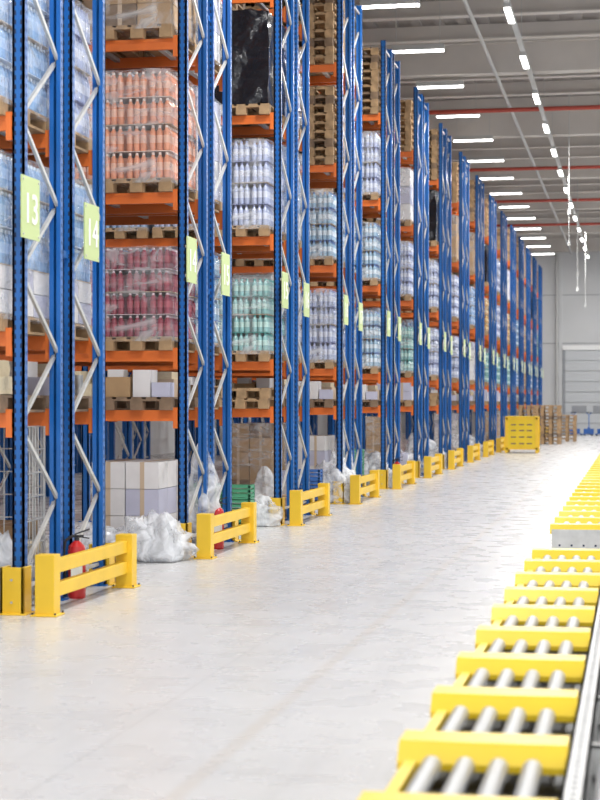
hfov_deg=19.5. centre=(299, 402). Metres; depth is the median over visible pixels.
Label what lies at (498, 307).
wooden pallet
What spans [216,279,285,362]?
wooden pallet
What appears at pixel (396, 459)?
fire extinguisher
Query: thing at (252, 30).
pallet
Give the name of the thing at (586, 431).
truck
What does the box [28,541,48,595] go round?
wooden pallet
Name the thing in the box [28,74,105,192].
wooden pallet
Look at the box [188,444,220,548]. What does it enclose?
bag
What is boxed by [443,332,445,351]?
number sign
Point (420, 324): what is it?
number sign
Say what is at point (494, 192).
light
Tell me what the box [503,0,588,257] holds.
strip light
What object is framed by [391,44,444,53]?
light
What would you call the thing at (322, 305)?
wooden pallet
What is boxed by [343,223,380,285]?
wooden pallet
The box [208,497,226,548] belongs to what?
fire extinguisher
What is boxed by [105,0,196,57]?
wooden pallet
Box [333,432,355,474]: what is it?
bag
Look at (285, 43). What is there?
wooden pallet
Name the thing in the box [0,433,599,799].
floor
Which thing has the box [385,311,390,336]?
number sign
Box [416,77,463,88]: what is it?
light
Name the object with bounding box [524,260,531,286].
wooden pallet
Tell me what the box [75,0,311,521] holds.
rack
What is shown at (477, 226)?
rack
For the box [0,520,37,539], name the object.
wooden pallet
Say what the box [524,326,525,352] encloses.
wooden pallet
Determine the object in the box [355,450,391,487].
heap
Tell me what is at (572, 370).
door
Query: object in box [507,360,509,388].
wooden pallet
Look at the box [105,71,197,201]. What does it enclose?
wooden pallet
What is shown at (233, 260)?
wooden pallet
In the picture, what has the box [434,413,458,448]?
wooden pallet
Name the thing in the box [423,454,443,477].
barrier
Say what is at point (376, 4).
light
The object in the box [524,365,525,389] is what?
wooden pallet
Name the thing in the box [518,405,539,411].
wooden pallets
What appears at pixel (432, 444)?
heap
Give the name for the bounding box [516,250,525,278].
wooden pallet
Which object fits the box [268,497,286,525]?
guard
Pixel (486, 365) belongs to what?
wooden pallet
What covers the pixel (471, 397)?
wooden pallet
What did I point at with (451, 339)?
number sign
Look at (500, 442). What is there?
barrier
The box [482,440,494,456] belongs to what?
barrier
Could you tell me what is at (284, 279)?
number sign
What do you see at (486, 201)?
wooden pallets
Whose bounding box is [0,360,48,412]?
wooden pallet
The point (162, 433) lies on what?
wall
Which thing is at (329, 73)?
wooden pallet
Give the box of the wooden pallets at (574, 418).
[561,415,576,441]
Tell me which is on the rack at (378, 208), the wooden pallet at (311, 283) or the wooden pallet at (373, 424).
the wooden pallet at (311, 283)
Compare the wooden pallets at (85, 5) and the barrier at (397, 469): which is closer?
the wooden pallets at (85, 5)
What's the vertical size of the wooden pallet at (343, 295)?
1.363 m
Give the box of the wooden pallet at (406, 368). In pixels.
[394,327,412,377]
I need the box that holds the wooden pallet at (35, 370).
[9,361,91,411]
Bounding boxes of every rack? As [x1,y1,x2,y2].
[0,0,107,610]
[0,0,233,555]
[0,40,401,483]
[28,0,363,499]
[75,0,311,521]
[75,87,428,475]
[132,123,450,467]
[216,175,483,454]
[251,194,496,451]
[282,152,468,460]
[286,211,506,447]
[316,225,515,434]
[327,237,523,434]
[355,247,530,438]
[366,257,536,415]
[435,265,541,434]
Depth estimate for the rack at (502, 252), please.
66.44 m
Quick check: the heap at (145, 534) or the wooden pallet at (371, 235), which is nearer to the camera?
the heap at (145, 534)
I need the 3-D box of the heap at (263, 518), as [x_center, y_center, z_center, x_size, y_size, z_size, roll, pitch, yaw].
[-0.771,1.475,24.307,1.142,0.442,0.562,0,0,35]
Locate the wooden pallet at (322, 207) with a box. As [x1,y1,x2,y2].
[286,192,343,267]
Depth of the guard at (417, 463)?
39.71 m
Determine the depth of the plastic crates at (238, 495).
23.65 m
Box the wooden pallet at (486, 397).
[469,390,488,404]
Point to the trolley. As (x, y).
(42, 428)
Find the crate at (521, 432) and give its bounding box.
[505,416,539,452]
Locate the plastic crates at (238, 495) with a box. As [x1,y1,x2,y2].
[221,484,254,524]
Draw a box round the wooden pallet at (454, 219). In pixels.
[429,215,458,262]
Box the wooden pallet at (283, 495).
[239,494,286,517]
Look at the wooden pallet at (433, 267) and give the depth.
44.98 m
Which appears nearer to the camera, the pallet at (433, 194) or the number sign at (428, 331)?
the number sign at (428, 331)
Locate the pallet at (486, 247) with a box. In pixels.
[469,244,488,285]
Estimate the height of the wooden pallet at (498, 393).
0.542 m
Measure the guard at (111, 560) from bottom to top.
0.380 m
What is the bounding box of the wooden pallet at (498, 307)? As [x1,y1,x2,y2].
[497,305,499,340]
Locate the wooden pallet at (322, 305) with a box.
[298,290,343,368]
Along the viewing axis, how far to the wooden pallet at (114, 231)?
24.80 m
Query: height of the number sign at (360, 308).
0.500 m
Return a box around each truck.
[569,412,581,434]
[583,412,593,434]
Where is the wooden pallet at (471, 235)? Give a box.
[451,233,474,275]
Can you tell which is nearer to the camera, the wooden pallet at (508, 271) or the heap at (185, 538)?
the heap at (185, 538)
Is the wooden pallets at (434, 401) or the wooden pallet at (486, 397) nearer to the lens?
the wooden pallets at (434, 401)
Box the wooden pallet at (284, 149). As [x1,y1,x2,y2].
[282,145,301,249]
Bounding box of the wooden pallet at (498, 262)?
[484,260,499,295]
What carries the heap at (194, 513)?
on the floor
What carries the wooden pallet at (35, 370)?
on the rack at (59, 345)
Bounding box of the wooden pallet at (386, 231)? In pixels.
[386,231,386,286]
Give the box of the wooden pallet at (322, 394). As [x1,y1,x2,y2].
[298,381,343,407]
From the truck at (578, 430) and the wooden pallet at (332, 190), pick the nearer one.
the wooden pallet at (332, 190)
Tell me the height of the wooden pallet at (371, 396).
0.450 m
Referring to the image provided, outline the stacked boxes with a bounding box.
[105,459,177,540]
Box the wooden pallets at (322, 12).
[286,0,344,75]
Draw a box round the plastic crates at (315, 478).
[298,469,322,500]
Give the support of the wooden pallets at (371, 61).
on the rack at (378, 208)
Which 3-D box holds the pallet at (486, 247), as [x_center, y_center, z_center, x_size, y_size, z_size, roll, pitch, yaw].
[6.162,-4.789,60.998,0.839,1.516,1.243,0,0,11]
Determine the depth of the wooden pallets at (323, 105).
29.58 m
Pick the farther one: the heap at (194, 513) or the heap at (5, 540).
the heap at (194, 513)
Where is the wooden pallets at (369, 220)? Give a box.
[354,218,376,225]
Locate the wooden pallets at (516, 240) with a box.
[507,240,517,270]
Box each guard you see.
[0,565,34,615]
[89,543,114,585]
[173,522,193,557]
[232,510,240,541]
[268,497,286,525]
[301,489,316,514]
[330,481,346,503]
[362,475,367,496]
[378,469,389,488]
[415,461,420,477]
[442,454,444,468]
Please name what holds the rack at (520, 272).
on the floor
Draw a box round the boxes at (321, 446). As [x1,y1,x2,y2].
[298,435,334,468]
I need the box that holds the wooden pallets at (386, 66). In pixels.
[354,66,386,131]
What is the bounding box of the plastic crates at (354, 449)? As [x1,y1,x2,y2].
[344,449,363,474]
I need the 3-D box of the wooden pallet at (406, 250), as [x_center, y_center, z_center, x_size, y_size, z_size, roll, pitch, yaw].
[2.235,-3.012,40.452,0.825,1.363,1.231,0,0,11]
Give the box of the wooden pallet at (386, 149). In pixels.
[369,149,386,203]
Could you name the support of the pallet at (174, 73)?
on the rack at (262, 247)
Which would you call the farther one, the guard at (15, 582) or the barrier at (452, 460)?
the barrier at (452, 460)
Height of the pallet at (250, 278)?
1.346 m
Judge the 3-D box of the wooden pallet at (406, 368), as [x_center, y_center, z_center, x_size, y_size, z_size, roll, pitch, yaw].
[2.235,-1.170,40.452,0.826,1.178,1.231,0,0,10]
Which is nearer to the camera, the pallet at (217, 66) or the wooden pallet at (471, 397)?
the pallet at (217, 66)
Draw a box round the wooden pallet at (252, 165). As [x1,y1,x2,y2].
[214,141,285,242]
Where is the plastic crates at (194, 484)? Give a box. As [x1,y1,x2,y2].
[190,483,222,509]
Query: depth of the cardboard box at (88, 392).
19.48 m
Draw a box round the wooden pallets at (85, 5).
[75,0,124,57]
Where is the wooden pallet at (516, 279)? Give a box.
[507,279,517,309]
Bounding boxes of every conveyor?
[357,548,599,799]
[550,455,599,548]
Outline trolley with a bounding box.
[0,425,44,581]
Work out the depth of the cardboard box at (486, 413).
70.88 m
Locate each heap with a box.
[0,532,33,591]
[75,521,196,560]
[117,513,182,561]
[188,502,197,544]
[232,494,282,526]
[315,460,343,474]
[319,453,354,502]
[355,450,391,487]
[400,449,423,475]
[409,438,446,467]
[451,434,482,455]
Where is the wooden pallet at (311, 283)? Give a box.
[300,282,335,286]
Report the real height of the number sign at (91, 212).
0.500 m
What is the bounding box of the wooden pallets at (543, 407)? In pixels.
[540,405,561,411]
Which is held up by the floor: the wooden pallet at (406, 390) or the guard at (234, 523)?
the guard at (234, 523)
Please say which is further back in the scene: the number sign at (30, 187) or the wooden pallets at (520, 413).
the wooden pallets at (520, 413)
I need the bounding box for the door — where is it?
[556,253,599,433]
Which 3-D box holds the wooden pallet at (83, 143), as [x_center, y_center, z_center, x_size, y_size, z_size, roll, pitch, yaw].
[-2.453,-3.012,15.966,0.825,1.363,1.231,0,0,10]
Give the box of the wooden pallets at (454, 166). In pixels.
[451,162,458,202]
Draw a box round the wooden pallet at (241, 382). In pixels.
[234,378,300,407]
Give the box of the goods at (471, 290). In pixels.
[469,286,474,328]
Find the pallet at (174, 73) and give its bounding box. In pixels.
[170,71,222,126]
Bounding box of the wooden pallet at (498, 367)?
[497,357,499,387]
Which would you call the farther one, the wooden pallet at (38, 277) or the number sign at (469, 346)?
the number sign at (469, 346)
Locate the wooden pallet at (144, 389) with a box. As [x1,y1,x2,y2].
[105,370,197,409]
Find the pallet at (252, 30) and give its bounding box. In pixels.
[214,8,285,126]
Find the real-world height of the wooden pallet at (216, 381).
0.450 m
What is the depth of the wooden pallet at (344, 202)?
30.84 m
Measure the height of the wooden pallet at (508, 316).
1.301 m
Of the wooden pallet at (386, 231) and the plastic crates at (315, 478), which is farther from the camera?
the wooden pallet at (386, 231)
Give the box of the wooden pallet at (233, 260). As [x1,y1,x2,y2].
[218,259,235,266]
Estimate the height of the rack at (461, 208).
8.900 m
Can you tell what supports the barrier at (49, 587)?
on the floor
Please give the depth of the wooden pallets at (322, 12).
29.58 m
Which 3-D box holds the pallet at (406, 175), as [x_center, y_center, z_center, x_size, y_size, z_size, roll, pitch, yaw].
[2.237,-4.704,40.453,0.825,1.346,1.229,0,0,11]
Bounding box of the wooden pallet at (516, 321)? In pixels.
[516,321,517,348]
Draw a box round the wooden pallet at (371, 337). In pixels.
[354,312,380,373]
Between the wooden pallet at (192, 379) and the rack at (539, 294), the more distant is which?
the rack at (539, 294)
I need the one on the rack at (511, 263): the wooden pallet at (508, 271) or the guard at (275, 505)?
the wooden pallet at (508, 271)
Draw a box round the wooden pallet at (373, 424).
[366,416,400,452]
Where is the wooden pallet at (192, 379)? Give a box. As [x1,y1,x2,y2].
[188,377,218,385]
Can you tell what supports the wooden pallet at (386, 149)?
on the rack at (378, 208)
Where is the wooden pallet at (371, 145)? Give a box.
[343,133,380,200]
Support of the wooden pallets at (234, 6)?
on the rack at (262, 247)
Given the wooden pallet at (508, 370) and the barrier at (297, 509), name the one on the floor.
the barrier at (297, 509)
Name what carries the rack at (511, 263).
on the floor
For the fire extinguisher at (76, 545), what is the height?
0.606 m
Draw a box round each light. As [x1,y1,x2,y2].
[360,0,419,8]
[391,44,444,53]
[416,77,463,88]
[436,113,513,179]
[490,186,553,254]
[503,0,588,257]
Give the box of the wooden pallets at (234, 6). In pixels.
[232,4,244,9]
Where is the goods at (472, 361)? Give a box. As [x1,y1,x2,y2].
[469,342,474,384]
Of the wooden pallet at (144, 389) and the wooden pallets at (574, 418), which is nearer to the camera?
the wooden pallet at (144, 389)
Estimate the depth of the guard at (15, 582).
14.04 m
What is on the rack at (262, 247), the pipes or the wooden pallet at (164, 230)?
the wooden pallet at (164, 230)
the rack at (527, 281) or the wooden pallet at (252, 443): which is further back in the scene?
the rack at (527, 281)
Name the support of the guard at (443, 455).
on the floor
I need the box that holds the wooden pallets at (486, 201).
[469,199,488,236]
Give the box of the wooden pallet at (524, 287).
[516,287,525,315]
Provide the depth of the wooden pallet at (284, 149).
25.77 m
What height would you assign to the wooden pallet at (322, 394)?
0.450 m
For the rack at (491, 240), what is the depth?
61.31 m
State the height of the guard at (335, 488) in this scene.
0.380 m
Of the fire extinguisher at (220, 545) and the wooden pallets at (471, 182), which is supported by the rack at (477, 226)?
the wooden pallets at (471, 182)
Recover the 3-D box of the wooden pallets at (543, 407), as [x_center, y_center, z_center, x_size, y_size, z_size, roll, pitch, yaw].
[10.420,0.238,72.637,0.819,0.290,1.209,0,0,11]
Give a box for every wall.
[28,415,344,467]
[372,251,599,433]
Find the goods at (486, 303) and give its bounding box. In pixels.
[484,299,488,335]
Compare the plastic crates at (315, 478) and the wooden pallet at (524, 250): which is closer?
the plastic crates at (315, 478)
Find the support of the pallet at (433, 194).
on the rack at (442, 251)
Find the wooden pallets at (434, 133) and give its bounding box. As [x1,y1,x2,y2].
[412,129,438,179]
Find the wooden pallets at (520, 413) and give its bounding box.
[519,412,539,415]
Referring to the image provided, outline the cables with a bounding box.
[567,94,586,306]
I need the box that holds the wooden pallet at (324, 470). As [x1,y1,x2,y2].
[282,469,326,493]
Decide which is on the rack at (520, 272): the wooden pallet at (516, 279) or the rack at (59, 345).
the wooden pallet at (516, 279)
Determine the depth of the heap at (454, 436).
55.63 m
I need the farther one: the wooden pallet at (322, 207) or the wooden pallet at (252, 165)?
the wooden pallet at (322, 207)
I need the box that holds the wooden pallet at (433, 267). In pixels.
[405,260,438,312]
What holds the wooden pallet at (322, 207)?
on the rack at (321, 176)
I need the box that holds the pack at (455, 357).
[451,336,458,382]
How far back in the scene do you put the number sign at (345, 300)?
29.46 m
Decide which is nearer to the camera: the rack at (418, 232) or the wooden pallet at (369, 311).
the wooden pallet at (369, 311)
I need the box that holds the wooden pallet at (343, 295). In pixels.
[311,295,354,368]
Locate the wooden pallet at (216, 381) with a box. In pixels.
[214,378,233,387]
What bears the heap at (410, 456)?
on the floor
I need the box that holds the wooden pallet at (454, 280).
[429,275,458,321]
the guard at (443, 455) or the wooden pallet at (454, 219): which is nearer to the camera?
the guard at (443, 455)
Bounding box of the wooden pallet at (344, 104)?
[325,104,354,178]
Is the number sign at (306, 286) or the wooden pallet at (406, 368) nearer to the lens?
the number sign at (306, 286)
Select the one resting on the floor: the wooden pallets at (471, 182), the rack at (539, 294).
the rack at (539, 294)
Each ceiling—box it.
[344,0,599,100]
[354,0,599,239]
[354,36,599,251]
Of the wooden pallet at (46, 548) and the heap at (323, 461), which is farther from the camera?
the heap at (323, 461)
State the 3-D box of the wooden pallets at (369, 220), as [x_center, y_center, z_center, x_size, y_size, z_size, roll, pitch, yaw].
[1.374,-4.687,40.616,0.821,1.312,1.230,0,0,11]
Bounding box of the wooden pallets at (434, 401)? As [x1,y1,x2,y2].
[429,395,438,405]
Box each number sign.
[21,174,39,241]
[83,202,98,261]
[185,236,196,283]
[220,252,229,296]
[280,271,288,308]
[302,282,309,316]
[342,294,347,324]
[357,302,362,330]
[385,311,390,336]
[396,317,400,341]
[418,323,421,344]
[426,328,429,348]
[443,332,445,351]
[449,336,452,354]
[468,343,470,359]
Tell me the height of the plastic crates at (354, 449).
0.790 m
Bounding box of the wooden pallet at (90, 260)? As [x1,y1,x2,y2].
[89,260,117,325]
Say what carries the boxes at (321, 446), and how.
on the floor
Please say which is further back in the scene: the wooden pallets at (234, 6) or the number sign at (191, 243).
the wooden pallets at (234, 6)
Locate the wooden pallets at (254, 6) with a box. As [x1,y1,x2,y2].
[245,0,285,26]
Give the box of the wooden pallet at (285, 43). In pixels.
[242,40,301,139]
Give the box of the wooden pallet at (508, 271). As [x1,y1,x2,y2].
[497,270,509,302]
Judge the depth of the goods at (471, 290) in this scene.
55.24 m
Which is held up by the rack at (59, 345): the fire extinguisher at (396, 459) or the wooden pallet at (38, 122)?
the wooden pallet at (38, 122)
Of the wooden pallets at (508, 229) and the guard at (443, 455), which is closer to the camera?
the guard at (443, 455)
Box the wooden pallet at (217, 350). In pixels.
[139,248,221,355]
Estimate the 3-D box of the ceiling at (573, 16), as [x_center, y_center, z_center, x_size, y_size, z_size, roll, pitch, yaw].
[8.236,-9.275,41.695,31.500,0.250,109.000,0,0,11]
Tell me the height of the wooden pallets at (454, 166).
1.166 m
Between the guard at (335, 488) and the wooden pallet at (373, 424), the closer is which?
the guard at (335, 488)
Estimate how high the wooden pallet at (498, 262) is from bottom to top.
1.363 m
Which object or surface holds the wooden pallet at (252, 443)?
on the floor
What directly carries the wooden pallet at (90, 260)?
on the rack at (154, 208)
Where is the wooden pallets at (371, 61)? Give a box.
[343,47,380,122]
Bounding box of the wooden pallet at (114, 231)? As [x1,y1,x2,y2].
[105,225,153,238]
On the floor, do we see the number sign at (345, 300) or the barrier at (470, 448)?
the barrier at (470, 448)
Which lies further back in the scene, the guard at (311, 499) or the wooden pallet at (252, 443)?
the wooden pallet at (252, 443)
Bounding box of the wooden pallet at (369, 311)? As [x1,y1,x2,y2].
[354,309,386,373]
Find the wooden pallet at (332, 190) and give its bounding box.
[300,188,335,195]
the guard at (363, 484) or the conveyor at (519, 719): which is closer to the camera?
the conveyor at (519, 719)
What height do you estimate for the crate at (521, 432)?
1.250 m
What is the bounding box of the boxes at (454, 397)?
[429,390,458,405]
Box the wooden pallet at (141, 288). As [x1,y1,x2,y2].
[105,247,196,352]
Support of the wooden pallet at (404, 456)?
on the floor
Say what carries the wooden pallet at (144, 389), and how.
in the rack at (154, 208)
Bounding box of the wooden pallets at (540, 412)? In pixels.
[533,412,548,442]
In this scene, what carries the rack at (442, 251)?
on the floor
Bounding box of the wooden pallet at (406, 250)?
[376,242,412,300]
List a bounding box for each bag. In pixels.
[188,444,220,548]
[251,466,273,509]
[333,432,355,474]
[406,434,412,459]
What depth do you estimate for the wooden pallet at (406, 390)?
39.84 m
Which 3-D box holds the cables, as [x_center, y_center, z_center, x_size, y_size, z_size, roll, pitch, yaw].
[10.346,-6.740,65.218,0.500,4.800,28.100,0,0,11]
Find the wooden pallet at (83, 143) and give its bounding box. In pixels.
[4,0,91,155]
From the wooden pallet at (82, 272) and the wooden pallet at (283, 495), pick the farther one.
the wooden pallet at (283, 495)
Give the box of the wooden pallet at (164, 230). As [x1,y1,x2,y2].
[152,224,214,237]
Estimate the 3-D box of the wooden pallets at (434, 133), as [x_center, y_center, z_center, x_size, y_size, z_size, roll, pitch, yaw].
[3.221,-6.387,45.587,0.821,1.312,1.230,0,0,10]
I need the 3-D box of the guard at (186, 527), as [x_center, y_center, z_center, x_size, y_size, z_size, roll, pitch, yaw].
[-1.314,1.510,19.250,0.260,0.380,0.240,0,0,11]
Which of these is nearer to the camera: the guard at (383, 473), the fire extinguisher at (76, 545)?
the fire extinguisher at (76, 545)
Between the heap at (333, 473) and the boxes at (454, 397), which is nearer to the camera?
the heap at (333, 473)
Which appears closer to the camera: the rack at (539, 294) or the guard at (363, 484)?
the guard at (363, 484)
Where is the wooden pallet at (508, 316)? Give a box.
[507,314,509,344]
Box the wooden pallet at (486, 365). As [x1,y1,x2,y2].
[484,353,488,385]
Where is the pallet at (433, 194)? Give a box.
[405,189,438,245]
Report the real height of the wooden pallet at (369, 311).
1.384 m
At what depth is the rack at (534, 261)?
86.17 m
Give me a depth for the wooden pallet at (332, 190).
34.89 m
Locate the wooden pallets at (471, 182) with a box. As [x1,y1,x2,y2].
[457,180,474,221]
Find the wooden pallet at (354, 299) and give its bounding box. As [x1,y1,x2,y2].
[354,299,375,300]
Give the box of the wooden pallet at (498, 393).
[488,391,499,404]
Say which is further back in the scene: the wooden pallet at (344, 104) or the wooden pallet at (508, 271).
the wooden pallet at (508, 271)
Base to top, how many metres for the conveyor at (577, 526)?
0.450 m
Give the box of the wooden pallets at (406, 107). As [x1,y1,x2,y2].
[386,100,412,157]
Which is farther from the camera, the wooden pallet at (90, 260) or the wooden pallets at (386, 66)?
the wooden pallets at (386, 66)
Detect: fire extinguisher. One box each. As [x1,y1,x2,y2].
[64,529,89,598]
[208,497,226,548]
[392,457,402,463]
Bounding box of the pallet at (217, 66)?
[143,0,221,75]
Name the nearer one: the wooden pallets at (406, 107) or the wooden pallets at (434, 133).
the wooden pallets at (406, 107)
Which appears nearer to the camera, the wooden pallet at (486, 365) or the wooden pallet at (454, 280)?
the wooden pallet at (454, 280)
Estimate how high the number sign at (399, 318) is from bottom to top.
0.500 m
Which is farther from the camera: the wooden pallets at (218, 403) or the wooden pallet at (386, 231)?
the wooden pallet at (386, 231)
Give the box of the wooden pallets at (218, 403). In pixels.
[190,385,222,408]
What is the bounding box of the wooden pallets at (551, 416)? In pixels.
[540,412,561,443]
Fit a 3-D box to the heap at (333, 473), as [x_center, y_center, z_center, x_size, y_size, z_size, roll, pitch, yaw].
[0.597,1.261,29.857,0.867,0.870,0.928,0,0,11]
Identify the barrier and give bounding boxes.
[30,533,140,616]
[193,502,259,558]
[287,483,331,525]
[348,470,380,504]
[391,461,416,488]
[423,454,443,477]
[447,448,462,469]
[466,444,480,462]
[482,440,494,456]
[496,437,504,451]
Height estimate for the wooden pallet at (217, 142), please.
1.366 m
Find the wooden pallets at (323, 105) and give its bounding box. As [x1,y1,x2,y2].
[286,86,344,169]
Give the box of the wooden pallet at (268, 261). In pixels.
[235,258,285,266]
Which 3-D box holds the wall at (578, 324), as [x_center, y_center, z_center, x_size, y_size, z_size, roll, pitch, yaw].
[18.491,-3.750,95.262,31.500,10.900,0.320,0,0,11]
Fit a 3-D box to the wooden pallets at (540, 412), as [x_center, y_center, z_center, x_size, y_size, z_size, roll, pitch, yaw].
[10.461,1.043,75.377,0.822,1.312,1.230,0,0,10]
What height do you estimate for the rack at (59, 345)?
8.900 m
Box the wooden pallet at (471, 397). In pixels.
[451,392,474,405]
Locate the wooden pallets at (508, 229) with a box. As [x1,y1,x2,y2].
[497,228,509,260]
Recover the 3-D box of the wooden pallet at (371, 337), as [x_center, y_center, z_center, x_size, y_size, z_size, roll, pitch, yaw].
[1.251,-1.211,35.316,0.824,1.260,1.231,0,0,10]
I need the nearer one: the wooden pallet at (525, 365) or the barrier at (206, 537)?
the barrier at (206, 537)
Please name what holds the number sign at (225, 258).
attached to the rack at (154, 208)
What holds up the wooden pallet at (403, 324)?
on the rack at (418, 232)
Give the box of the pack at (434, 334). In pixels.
[429,329,438,379]
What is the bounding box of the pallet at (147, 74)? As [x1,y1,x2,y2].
[91,56,150,77]
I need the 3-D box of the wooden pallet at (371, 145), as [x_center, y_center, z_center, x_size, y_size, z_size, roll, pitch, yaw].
[1.251,-4.712,35.315,0.825,1.363,1.231,0,0,10]
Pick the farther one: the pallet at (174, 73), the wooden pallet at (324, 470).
the wooden pallet at (324, 470)
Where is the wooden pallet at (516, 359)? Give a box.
[516,359,517,389]
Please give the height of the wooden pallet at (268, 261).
1.260 m
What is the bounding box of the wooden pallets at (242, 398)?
[221,388,285,408]
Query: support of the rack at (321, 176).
on the floor
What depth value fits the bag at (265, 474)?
24.96 m
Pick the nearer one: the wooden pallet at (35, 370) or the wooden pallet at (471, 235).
the wooden pallet at (35, 370)
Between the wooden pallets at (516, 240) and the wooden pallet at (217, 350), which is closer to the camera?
the wooden pallet at (217, 350)
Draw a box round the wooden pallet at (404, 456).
[373,452,409,473]
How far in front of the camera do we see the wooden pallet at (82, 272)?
16.20 m
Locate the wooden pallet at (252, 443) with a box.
[232,423,284,493]
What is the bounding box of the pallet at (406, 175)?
[376,169,412,226]
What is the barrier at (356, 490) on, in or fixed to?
on the floor
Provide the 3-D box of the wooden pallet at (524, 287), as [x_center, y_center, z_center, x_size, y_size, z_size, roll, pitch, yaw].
[10.102,-4.714,81.544,0.814,1.367,1.220,0,0,12]
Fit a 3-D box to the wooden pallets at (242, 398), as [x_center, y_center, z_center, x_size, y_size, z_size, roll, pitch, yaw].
[-0.717,-0.066,25.042,0.819,0.290,1.209,0,0,11]
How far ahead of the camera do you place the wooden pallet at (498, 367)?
65.74 m
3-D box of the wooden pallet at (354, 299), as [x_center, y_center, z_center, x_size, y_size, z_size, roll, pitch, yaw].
[1.370,-2.961,40.618,0.824,1.260,1.231,0,0,11]
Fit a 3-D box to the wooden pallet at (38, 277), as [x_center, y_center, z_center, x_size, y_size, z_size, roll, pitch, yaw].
[-2.683,-1.320,14.768,0.827,1.478,1.233,0,0,11]
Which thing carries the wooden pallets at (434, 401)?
on the rack at (442, 251)
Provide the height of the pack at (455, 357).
1.363 m
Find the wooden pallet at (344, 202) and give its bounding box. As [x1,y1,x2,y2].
[343,202,354,272]
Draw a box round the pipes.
[429,0,599,253]
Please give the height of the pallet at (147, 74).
1.346 m
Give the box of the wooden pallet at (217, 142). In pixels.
[192,89,221,212]
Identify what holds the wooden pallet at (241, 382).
in the rack at (262, 247)
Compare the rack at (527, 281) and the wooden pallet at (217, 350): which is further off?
the rack at (527, 281)
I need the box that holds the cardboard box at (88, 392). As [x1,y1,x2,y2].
[75,371,91,395]
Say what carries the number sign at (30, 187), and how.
attached to the rack at (59, 345)
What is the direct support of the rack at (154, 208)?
on the floor
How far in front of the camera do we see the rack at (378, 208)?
35.63 m
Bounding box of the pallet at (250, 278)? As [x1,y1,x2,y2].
[235,275,300,364]
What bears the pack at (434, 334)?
on the rack at (442, 251)
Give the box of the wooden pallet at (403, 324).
[394,321,412,377]
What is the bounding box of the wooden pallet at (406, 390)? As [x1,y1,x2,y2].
[377,383,412,405]
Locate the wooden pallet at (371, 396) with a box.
[343,384,380,406]
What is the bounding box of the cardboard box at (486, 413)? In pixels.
[485,412,499,440]
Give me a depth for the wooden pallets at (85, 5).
19.43 m
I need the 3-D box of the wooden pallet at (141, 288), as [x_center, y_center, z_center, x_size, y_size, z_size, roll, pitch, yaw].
[-1.698,-1.160,19.905,0.826,1.159,1.231,0,0,11]
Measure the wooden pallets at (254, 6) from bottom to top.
1.312 m
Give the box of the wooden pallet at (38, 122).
[0,0,48,134]
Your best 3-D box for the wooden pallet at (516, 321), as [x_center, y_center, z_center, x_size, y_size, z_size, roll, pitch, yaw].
[9.118,-2.961,76.409,0.824,1.260,1.231,0,0,11]
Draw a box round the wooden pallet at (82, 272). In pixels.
[45,172,91,340]
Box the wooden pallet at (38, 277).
[0,154,48,335]
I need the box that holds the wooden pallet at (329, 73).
[310,1,354,87]
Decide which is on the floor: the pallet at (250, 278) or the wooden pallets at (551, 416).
the wooden pallets at (551, 416)
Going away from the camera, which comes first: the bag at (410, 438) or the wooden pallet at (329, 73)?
the wooden pallet at (329, 73)
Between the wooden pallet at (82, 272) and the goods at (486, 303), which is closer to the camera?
the wooden pallet at (82, 272)

